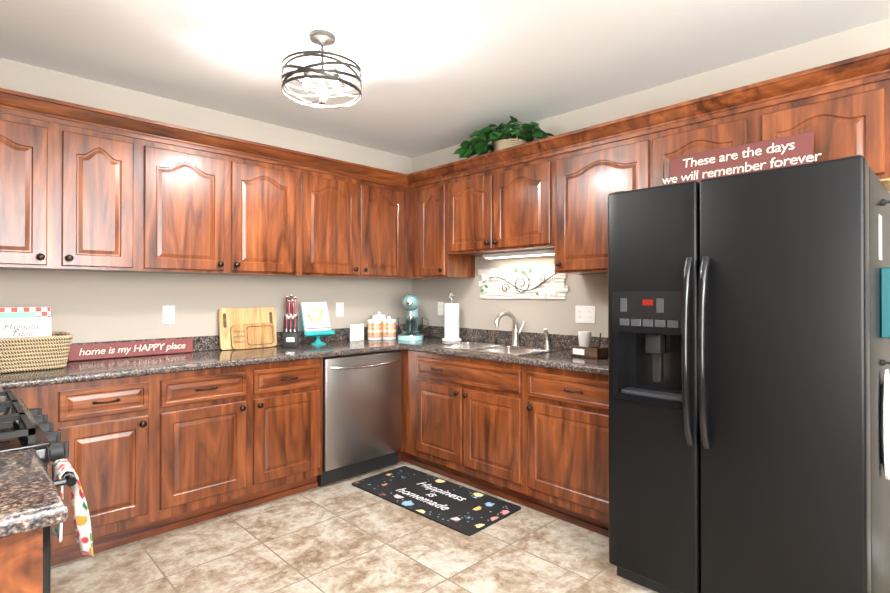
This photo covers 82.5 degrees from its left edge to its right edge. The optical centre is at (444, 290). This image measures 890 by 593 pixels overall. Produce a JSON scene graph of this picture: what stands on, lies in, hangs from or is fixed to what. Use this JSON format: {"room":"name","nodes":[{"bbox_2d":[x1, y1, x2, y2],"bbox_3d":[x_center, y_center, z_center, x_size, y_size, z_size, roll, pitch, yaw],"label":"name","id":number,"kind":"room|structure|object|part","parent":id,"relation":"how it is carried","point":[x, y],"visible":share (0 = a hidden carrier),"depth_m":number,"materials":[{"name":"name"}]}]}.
{"room":"kitchen","nodes":[
{"label":"kitchen","id":0,"kind":"room"},
{"bbox_2d":[0,58,411,342],"bbox_3d":[-1.613,0.044,3.511,3.745,2.560,0.100,0,-1,-44],"label":"wall","id":1,"kind":"structure","parent":0,"point":[86,306],"depth_m":3.29,"materials":[{"name":"beige paint"}]},
{"bbox_2d":[0,88,59,270],"bbox_3d":[-2.297,-0.540,2.546,0.504,0.856,0.332,0,-1,-44],"label":"upper cabinet","id":2,"kind":"object","parent":1,"relation":"attached to","point":[29,123],"depth_m":2.53,"materials":[{"name":"brown wood"}]},
{"bbox_3d":[-2.198,-0.478,2.423,0.473,0.700,0.019,0,-1,-44],"label":"door","id":3,"kind":"part","parent":2,"relation":"part of","materials":[{"name":"brown wood"}]},
{"bbox_2d":[60,100,143,272],"bbox_3d":[-1.980,-0.538,2.854,0.380,0.856,0.332,0,-1,-44],"label":"upper cabinet","id":4,"kind":"object","parent":1,"relation":"attached to","point":[86,188],"depth_m":2.74,"materials":[{"name":"brown wood"}]},
{"bbox_3d":[-1.870,-0.476,2.742,0.321,0.700,0.019,0,-1,-44],"label":"door","id":5,"kind":"part","parent":4,"relation":"part of","materials":[{"name":"brown wood"}]},
{"bbox_2d":[162,306,174,323],"bbox_3d":[-1.781,0.158,3.271,0.072,0.116,0.008,0,-1,-44],"label":"electrical outlet plate","id":6,"kind":"object","parent":1,"relation":"attached to","point":[168,314],"visible":1,"depth_m":3.27,"materials":[{"name":"white plastic"}]},
{"bbox_2d":[136,118,303,276],"bbox_3d":[-1.490,-0.535,3.332,0.989,0.856,0.332,0,-1,-44],"label":"upper cabinet","id":7,"kind":"object","parent":1,"relation":"attached to","point":[215,204],"depth_m":3.18,"materials":[{"name":"brown wood"}]},
{"bbox_3d":[-1.556,-0.474,3.049,0.445,0.700,0.019,0,-1,-44],"label":"door","id":8,"kind":"part","parent":7,"relation":"part of","materials":[{"name":"brown wood"}]},
{"bbox_3d":[-1.203,-0.472,3.392,0.445,0.700,0.019,0,-1,-44],"label":"door","id":9,"kind":"part","parent":7,"relation":"part of","materials":[{"name":"brown wood"}]},
{"bbox_2d":[71,325,401,358],"bbox_3d":[-1.571,0.359,3.465,3.541,0.100,0.018,0,-1,-44],"label":"backsplash","id":10,"kind":"structure","parent":1,"relation":"attached to","point":[200,343],"depth_m":3.47,"materials":[{"name":"grey stone"}]},
{"bbox_2d":[336,302,343,316],"bbox_3d":[-0.863,0.159,4.165,0.072,0.116,0.008,0,-1,-44],"label":"electrical outlet plate","id":11,"kind":"object","parent":1,"relation":"attached to","point":[340,309],"visible":1,"depth_m":4.17,"materials":[{"name":"white plastic"}]},
{"bbox_2d":[288,153,407,279],"bbox_3d":[-0.797,-0.530,4.006,0.945,0.856,0.332,0,-1,-44],"label":"upper cabinet","id":12,"kind":"object","parent":1,"relation":"attached to","point":[356,215],"depth_m":3.87,"materials":[{"name":"brown wood"}]},
{"bbox_3d":[-0.842,-0.469,3.744,0.464,0.700,0.019,0,-1,-44],"label":"door","id":13,"kind":"part","parent":12,"relation":"part of","materials":[{"name":"brown wood"}]},
{"bbox_3d":[-0.501,-0.467,4.076,0.424,0.700,0.019,0,-1,-44],"label":"door","id":14,"kind":"part","parent":12,"relation":"part of","materials":[{"name":"brown wood"}]},
{"bbox_2d":[51,461,657,592],"bbox_3d":[0.584,1.339,1.246,3.745,0.060,6.400,0,-1,-44],"label":"floor","id":15,"kind":"structure","parent":0,"point":[344,536],"depth_m":2.52,"materials":[{"name":"tile"}]},
{"bbox_2d":[0,531,51,592],"bbox_3d":[-1.163,0.869,0.946,0.617,0.875,0.285,0,-1,-44],"label":"base cabinet","id":16,"kind":"object","parent":15,"relation":"on","point":[21,560],"depth_m":1.04,"materials":[{"name":"brown wood"}]},
{"bbox_3d":[-1.070,0.868,0.852,0.617,0.875,0.020,0,-1,-44],"label":"panel","id":17,"kind":"part","parent":16,"relation":"part of","materials":[{"name":"brown wood"}]},
{"bbox_2d":[0,391,76,592],"bbox_3d":[-1.484,0.807,1.371,0.692,0.996,0.756,0,-1,-44],"label":"gas range","id":18,"kind":"object","parent":15,"relation":"on","point":[22,426],"visible":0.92,"depth_m":1.36,"materials":[{"name":"black"}]},
{"bbox_2d":[0,399,50,452],"bbox_3d":[-1.504,0.398,1.354,0.635,0.013,0.756,0,-1,-44],"label":"cooktop","id":19,"kind":"object","parent":18,"relation":"in","point":[40,442],"depth_m":1.33,"materials":[{"name":"black metal"}]},
{"bbox_3d":[-1.293,0.441,1.560,0.035,0.070,0.756,0,-1,-44],"label":"control panel","id":20,"kind":"part","parent":18,"relation":"part of","materials":[{"name":"silver metal"}]},
{"bbox_2d":[43,460,76,592],"bbox_3d":[-1.271,0.882,1.578,0.097,0.798,0.748,0,-1,-44],"label":"oven","id":21,"kind":"object","parent":18,"relation":"in","point":[69,479],"depth_m":1.30,"materials":[{"name":"black"}]},
{"bbox_2d":[52,459,93,555],"bbox_3d":[-1.057,0.615,1.442,0.094,0.250,0.151,0,-1,-44],"label":"dish towel","id":22,"kind":"object","parent":18,"relation":"hanging from","point":[60,468],"visible":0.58,"depth_m":1.41,"materials":[{"name":"white fabric"}]},
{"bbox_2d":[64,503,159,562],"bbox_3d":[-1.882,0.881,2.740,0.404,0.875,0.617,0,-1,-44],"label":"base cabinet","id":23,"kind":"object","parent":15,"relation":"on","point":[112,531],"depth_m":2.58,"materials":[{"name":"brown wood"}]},
{"bbox_3d":[-1.684,0.551,2.519,0.375,0.143,0.019,0,-1,-44],"label":"drawer","id":24,"kind":"part","parent":23,"relation":"part of","materials":[{"name":"brown wood"}]},
{"bbox_3d":[-1.684,0.907,2.517,0.375,0.510,0.019,0,-1,-44],"label":"door","id":25,"kind":"part","parent":23,"relation":"part of","materials":[{"name":"brown wood"}]},
{"bbox_3d":[-1.452,1.302,2.840,1.653,0.035,0.015,0,-1,-44],"label":"toe trim","id":26,"kind":"part","parent":23,"relation":"part of","materials":[{"name":"brown wood"}]},
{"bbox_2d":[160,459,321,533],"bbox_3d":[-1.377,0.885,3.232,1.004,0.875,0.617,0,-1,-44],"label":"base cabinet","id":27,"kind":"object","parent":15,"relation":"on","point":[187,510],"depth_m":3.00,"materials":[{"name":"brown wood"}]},
{"bbox_3d":[-1.344,0.553,2.850,0.457,0.143,0.019,0,-1,-44],"label":"drawer","id":28,"kind":"part","parent":27,"relation":"part of","materials":[{"name":"brown wood"}]},
{"bbox_3d":[-1.344,0.910,2.847,0.457,0.510,0.019,0,-1,-44],"label":"door","id":29,"kind":"part","parent":27,"relation":"part of","materials":[{"name":"brown wood"}]},
{"bbox_3d":[-0.987,0.556,3.197,0.445,0.143,0.019,0,-1,-44],"label":"drawer","id":30,"kind":"part","parent":27,"relation":"part of","materials":[{"name":"brown wood"}]},
{"bbox_3d":[-0.987,0.912,3.195,0.445,0.510,0.019,0,-1,-44],"label":"door","id":31,"kind":"part","parent":27,"relation":"part of","materials":[{"name":"brown wood"}]},
{"bbox_2d":[317,350,401,485],"bbox_3d":[-0.754,0.891,3.790,0.660,0.865,0.684,0,-1,-44],"label":"dishwasher","id":32,"kind":"object","parent":15,"relation":"on","point":[361,413],"visible":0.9,"depth_m":3.56,"materials":[{"name":"silver metal"}]},
{"bbox_3d":[-0.538,0.526,3.571,0.588,0.033,0.066,0,-1,-44],"label":"handle","id":33,"kind":"part","parent":32,"relation":"part of","materials":[{"name":"silver metal"}]},
{"bbox_2d":[352,466,520,535],"bbox_3d":[-0.087,1.316,3.258,0.526,0.010,1.085,0,-1,-44],"label":"kitchen mat","id":34,"kind":"object","parent":15,"relation":"on","point":[460,509],"visible":0.98,"depth_m":3.18,"materials":[{"name":"black"}]},
{"bbox_2d":[400,339,563,503],"bbox_3d":[0.288,0.866,3.649,0.616,0.918,1.147,0,-1,-44],"label":"base cabinet","id":35,"kind":"object","parent":15,"relation":"on","point":[484,455],"depth_m":3.36,"materials":[{"name":"brown wood"}]},
{"bbox_3d":[-0.046,0.915,3.563,0.019,0.510,0.460,0,-1,-44],"label":"door","id":36,"kind":"part","parent":35,"relation":"part of","materials":[{"name":"brown wood"}]},
{"bbox_3d":[0.124,0.557,3.391,0.019,0.143,0.948,0,-1,-44],"label":"drawer","id":37,"kind":"part","parent":35,"relation":"part of","materials":[{"name":"brown wood"}]},
{"bbox_3d":[0.292,0.912,3.216,0.019,0.510,0.467,0,-1,-44],"label":"door","id":38,"kind":"part","parent":35,"relation":"part of","materials":[{"name":"brown wood"}]},
{"bbox_2d":[520,347,608,536],"bbox_3d":[0.926,0.862,2.993,0.616,0.918,0.683,0,-1,-44],"label":"base cabinet","id":39,"kind":"object","parent":15,"relation":"on","point":[564,443],"depth_m":2.82,"materials":[{"name":"brown wood"}]},
{"bbox_2d":[0,335,608,542],"bbox_3d":[-0.729,0.422,2.599,3.541,0.039,2.433,0,-1,-44],"label":"countertop","id":40,"kind":"structure","parent":39,"relation":"on","point":[140,431],"depth_m":2.83,"materials":[{"name":"stone"}]},
{"bbox_2d":[0,307,73,372],"bbox_3d":[-2.197,0.245,2.579,0.471,0.310,0.361,0,-1,-44],"label":"basket","id":41,"kind":"object","parent":40,"relation":"on","point":[30,340],"visible":1,"depth_m":2.58,"materials":[{"name":"wicker"}]},
{"bbox_2d":[0,312,35,318],"bbox_3d":[-2.271,0.252,2.619,0.250,0.275,0.012,0,-7,-44],"label":"book","id":42,"kind":"object","parent":41,"relation":"on","point":[2,314],"depth_m":2.66,"materials":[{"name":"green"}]},
{"bbox_2d":[68,338,192,360],"bbox_3d":[-1.897,0.359,3.102,0.660,0.091,0.036,0,-1,-44],"label":"sign","id":43,"kind":"object","parent":40,"relation":"on","point":[113,350],"visible":1,"depth_m":3.07,"materials":[{"name":"red"}]},
{"bbox_2d":[218,307,276,349],"bbox_3d":[-1.377,0.266,3.572,0.400,0.285,0.092,0,-1,-44],"label":"cutting boards","id":44,"kind":"object","parent":40,"relation":"on","point":[245,328],"visible":1,"depth_m":3.55,"materials":[{"name":"brown wood"}]},
{"bbox_2d":[283,295,297,347],"bbox_3d":[-1.115,0.221,3.671,0.100,0.376,0.192,0,0,-14],"label":"knife block","id":45,"kind":"object","parent":40,"relation":"on","point":[290,335],"visible":1,"depth_m":3.63,"materials":[{"name":"black"}]},
{"bbox_2d":[300,302,334,344],"bbox_3d":[-0.968,0.251,3.847,0.240,0.319,0.138,0,-1,-44],"label":"cookbook stand","id":46,"kind":"object","parent":40,"relation":"on","point":[315,319],"visible":1,"depth_m":3.83,"materials":[{"name":"white paper"}]},
{"bbox_2d":[300,302,330,334],"bbox_3d":[-0.981,0.216,3.860,0.210,0.250,0.102,0,-1,-44],"label":"book","id":47,"kind":"object","parent":46,"relation":"on","point":[314,315],"depth_m":3.84,"materials":[{"name":"white paper"}]},
{"bbox_2d":[307,308,324,322],"bbox_3d":[-0.977,0.190,3.857,0.150,0.114,0.038,0,-1,-44],"label":"photo","id":48,"kind":"object","parent":46,"relation":"attached to","point":[314,315],"depth_m":3.85},
{"bbox_2d":[350,324,363,340],"bbox_3d":[-0.717,0.345,4.136,0.031,0.135,0.135,0,0,34],"label":"sign","id":49,"kind":"object","parent":40,"relation":"on","point":[356,332],"visible":1,"depth_m":4.11,"materials":[{"name":"white paper"}]},
{"bbox_2d":[367,312,396,340],"bbox_3d":[-0.553,0.298,4.264,0.239,0.231,0.248,0,-1,-44],"label":"canisters","id":50,"kind":"object","parent":40,"relation":"on","point":[381,326],"visible":1,"depth_m":4.20,"materials":[{"name":"white ceramic"}]},
{"bbox_3d":[-0.584,0.240,4.212,0.122,0.046,0.122,0,-1,-44],"label":"lid","id":51,"kind":"part","parent":50,"relation":"part of","materials":[{"name":"white ceramic"}]},
{"bbox_3d":[-0.562,0.206,4.341,0.126,0.046,0.126,0,-1,-44],"label":"lid","id":52,"kind":"part","parent":50,"relation":"part of","materials":[{"name":"white ceramic"}]},
{"bbox_3d":[-0.470,0.240,4.260,0.126,0.046,0.126,0,-1,-44],"label":"lid","id":53,"kind":"part","parent":50,"relation":"part of","materials":[{"name":"white ceramic"}]},
{"bbox_2d":[397,294,428,340],"bbox_3d":[-0.289,0.223,4.324,0.314,0.382,0.314,0,-1,-44],"label":"stand mixer","id":54,"kind":"object","parent":40,"relation":"on","point":[410,324],"visible":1,"depth_m":4.20,"materials":[{"name":"teal metal"}]},
{"bbox_2d":[397,317,428,334],"bbox_3d":[-0.289,0.300,4.263,0.224,0.142,0.224,0,-1,-44],"label":"bowl","id":55,"kind":"object","parent":54,"relation":"on","point":[407,325],"depth_m":4.19,"materials":[{"name":"clear glass"}]},
{"bbox_2d":[442,293,461,341],"bbox_3d":[0.055,0.218,4.144,0.160,0.389,0.160,0,-1,-44],"label":"paper towel holder","id":56,"kind":"object","parent":40,"relation":"on","point":[451,321],"visible":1,"depth_m":4.09,"materials":[{"name":"white paper"}]},
{"bbox_2d":[424,341,562,355],"bbox_3d":[0.327,0.502,3.590,0.500,0.196,0.860,0,-1,-44],"label":"sink","id":57,"kind":"object","parent":40,"relation":"in","point":[514,349],"depth_m":3.63,"materials":[{"name":"silver metal"}]},
{"bbox_2d":[571,331,607,359],"bbox_3d":[0.871,0.329,3.068,0.096,0.152,0.210,0,0,-32],"label":"caddy","id":58,"kind":"object","parent":40,"relation":"on","point":[584,348],"visible":0.96,"depth_m":3.06,"materials":[{"name":"brown wood"}]},
{"bbox_3d":[0.339,1.305,3.268,0.015,0.035,1.900,0,-1,-44],"label":"toe trim","id":59,"kind":"part","parent":39,"relation":"part of","materials":[{"name":"brown wood"}]},
{"bbox_3d":[0.715,0.553,2.784,0.019,0.143,0.635,0,-1,-44],"label":"drawer","id":60,"kind":"part","parent":39,"relation":"part of","materials":[{"name":"brown wood"}]},
{"bbox_3d":[0.715,0.909,2.782,0.019,0.510,0.635,0,-1,-44],"label":"door","id":61,"kind":"part","parent":39,"relation":"part of","materials":[{"name":"brown wood"}]},
{"bbox_2d":[608,155,889,592],"bbox_3d":[1.346,0.434,2.263,0.952,1.764,0.910,0,-1,-44],"label":"refrigerator","id":62,"kind":"object","parent":15,"relation":"on","point":[748,348],"visible":1,"depth_m":1.91,"materials":[{"name":"black metal"}]},
{"bbox_2d":[662,131,820,184],"bbox_3d":[1.386,-0.572,2.430,0.070,0.246,0.682,0,-1,-44],"label":"sign","id":63,"kind":"object","parent":62,"relation":"on","point":[792,150],"visible":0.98,"depth_m":2.40,"materials":[{"name":"red"}]},
{"bbox_2d":[879,199,889,479],"bbox_3d":[1.706,0.185,1.925,0.151,1.080,0.077,0,-1,-44],"label":"magnet","id":64,"kind":"object","parent":62,"relation":"attached to","point":[885,385],"visible":1,"depth_m":1.93},
{"bbox_3d":[1.686,0.513,1.943,0.151,0.424,0.020,0,-1,-44],"label":"oval plate","id":65,"kind":"part","parent":64,"relation":"part of","materials":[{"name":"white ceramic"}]},
{"bbox_2d":[0,0,889,157],"bbox_3d":[0.584,-1.281,1.264,3.745,0.060,6.400,0,-1,-44],"label":"ceiling","id":66,"kind":"structure","parent":0,"point":[437,75],"depth_m":2.61,"materials":[{"name":"white paint"}]},
{"bbox_2d":[282,30,361,107],"bbox_3d":[-0.600,-1.075,2.482,0.380,0.334,0.380,0,-1,-44],"label":"ceiling light","id":67,"kind":"object","parent":66,"relation":"hanging from","point":[323,38],"visible":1,"depth_m":2.44,"materials":[{"name":"grey metal"}]},
{"bbox_2d":[412,18,889,336],"bbox_3d":[1.890,0.037,2.526,0.100,2.560,6.200,0,-1,-44],"label":"wall","id":68,"kind":"structure","parent":0,"point":[554,316],"depth_m":3.42,"materials":[{"name":"beige paint"}]},
{"bbox_2d":[438,302,443,314],"bbox_3d":[-0.039,0.161,4.427,0.008,0.116,0.072,0,-1,-44],"label":"electrical outlet plate","id":69,"kind":"object","parent":68,"relation":"attached to","point":[440,308],"visible":1,"depth_m":4.42,"materials":[{"name":"white plastic"}]},
{"bbox_2d":[408,165,474,279],"bbox_3d":[-0.042,-0.528,4.201,0.332,0.856,0.481,0,-1,-44],"label":"upper cabinet","id":70,"kind":"object","parent":68,"relation":"attached to","point":[426,258],"depth_m":4.07,"materials":[{"name":"brown wood"}]},
{"bbox_3d":[-0.104,-0.467,4.041,0.019,0.700,0.300,0,-1,-44],"label":"door","id":71,"kind":"part","parent":70,"relation":"part of","materials":[{"name":"brown wood"}]},
{"bbox_3d":[-0.262,-0.918,2.130,3.541,0.105,3.144,0,-1,-44],"label":"crown moulding","id":72,"kind":"part","parent":70,"relation":"part of","materials":[{"name":"brown wood"}]},
{"bbox_2d":[444,137,547,255],"bbox_3d":[0.464,-0.620,3.682,0.332,0.680,0.969,0,-1,-44],"label":"upper cabinet","id":73,"kind":"object","parent":68,"relation":"attached to","point":[508,216],"depth_m":3.54,"materials":[{"name":"brown wood"}]},
{"bbox_3d":[0.181,-0.557,3.748,0.019,0.525,0.438,0,-1,-44],"label":"door","id":74,"kind":"part","parent":73,"relation":"part of","materials":[{"name":"brown wood"}]},
{"bbox_2d":[453,116,553,187],"bbox_3d":[0.390,-0.955,3.613,0.569,0.498,0.818,0,-1,-44],"label":"potted plant","id":75,"kind":"object","parent":73,"relation":"on","point":[514,136],"visible":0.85,"depth_m":3.55,"materials":[{"name":"plant"}]},
{"bbox_2d":[493,133,527,150],"bbox_3d":[0.473,-1.006,3.666,0.260,0.280,0.260,0,-1,-44],"label":"basket","id":76,"kind":"object","parent":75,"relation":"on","point":[509,140],"depth_m":3.57,"materials":[{"name":"wicker"}]},
{"bbox_2d":[483,249,553,258],"bbox_3d":[0.547,-0.261,3.692,0.080,0.034,0.660,0,-1,-44],"label":"light","id":77,"kind":"object","parent":73,"relation":"attached to","point":[540,252],"depth_m":3.67,"materials":[{"name":"white plastic"}]},
{"bbox_3d":[0.510,-0.559,3.410,0.019,0.525,0.466,0,-1,-44],"label":"door","id":78,"kind":"part","parent":73,"relation":"part of","materials":[{"name":"brown wood"}]},
{"bbox_2d":[419,325,607,346],"bbox_3d":[0.540,0.361,3.822,0.018,0.100,2.415,0,-1,-44],"label":"backsplash","id":79,"kind":"structure","parent":68,"relation":"attached to","point":[436,332],"depth_m":3.77,"materials":[{"name":"grey stone"}]},
{"bbox_2d":[478,266,568,298],"bbox_3d":[0.555,-0.054,3.792,0.040,0.238,0.844,0,-1,-44],"label":"wall art","id":80,"kind":"object","parent":68,"relation":"attached to","point":[551,283],"visible":0.96,"depth_m":3.77,"materials":[{"name":"white wood"}]},
{"bbox_2d":[575,306,594,323],"bbox_3d":[0.944,0.164,3.418,0.008,0.116,0.148,0,-1,-44],"label":"electrical outlet plate","id":81,"kind":"object","parent":68,"relation":"attached to","point":[584,314],"visible":1,"depth_m":3.42,"materials":[{"name":"white plastic"}]},
{"bbox_2d":[548,110,651,274],"bbox_3d":[1.020,-0.536,3.110,0.332,0.856,0.625,0,-1,-44],"label":"upper cabinet","id":82,"kind":"object","parent":68,"relation":"attached to","point":[590,164],"depth_m":3.03,"materials":[{"name":"brown wood"}]},
{"bbox_3d":[0.913,-0.474,2.996,0.019,0.700,0.587,0,-1,-44],"label":"door","id":83,"kind":"part","parent":82,"relation":"part of","materials":[{"name":"brown wood"}]},
{"bbox_2d":[652,85,747,186],"bbox_3d":[1.413,-0.711,2.708,0.332,0.511,0.501,0,-1,-44],"label":"upper cabinet","id":84,"kind":"object","parent":68,"relation":"attached to","point":[719,120],"depth_m":2.59,"materials":[{"name":"brown wood"}]},
{"bbox_3d":[1.294,-0.652,2.606,0.019,0.350,0.455,0,-1,-44],"label":"door","id":85,"kind":"part","parent":84,"relation":"part of","materials":[{"name":"brown wood"}]},
{"bbox_2d":[748,48,889,190],"bbox_3d":[1.765,-0.714,2.346,0.332,0.511,0.509,0,-1,-44],"label":"upper cabinet","id":86,"kind":"object","parent":68,"relation":"attached to","point":[845,103],"depth_m":2.19,"materials":[{"name":"brown wood"}]},
{"bbox_3d":[1.651,-0.655,2.240,0.019,0.350,0.438,0,-1,-44],"label":"door","id":87,"kind":"part","parent":86,"relation":"part of","materials":[{"name":"brown wood"}]}
]}

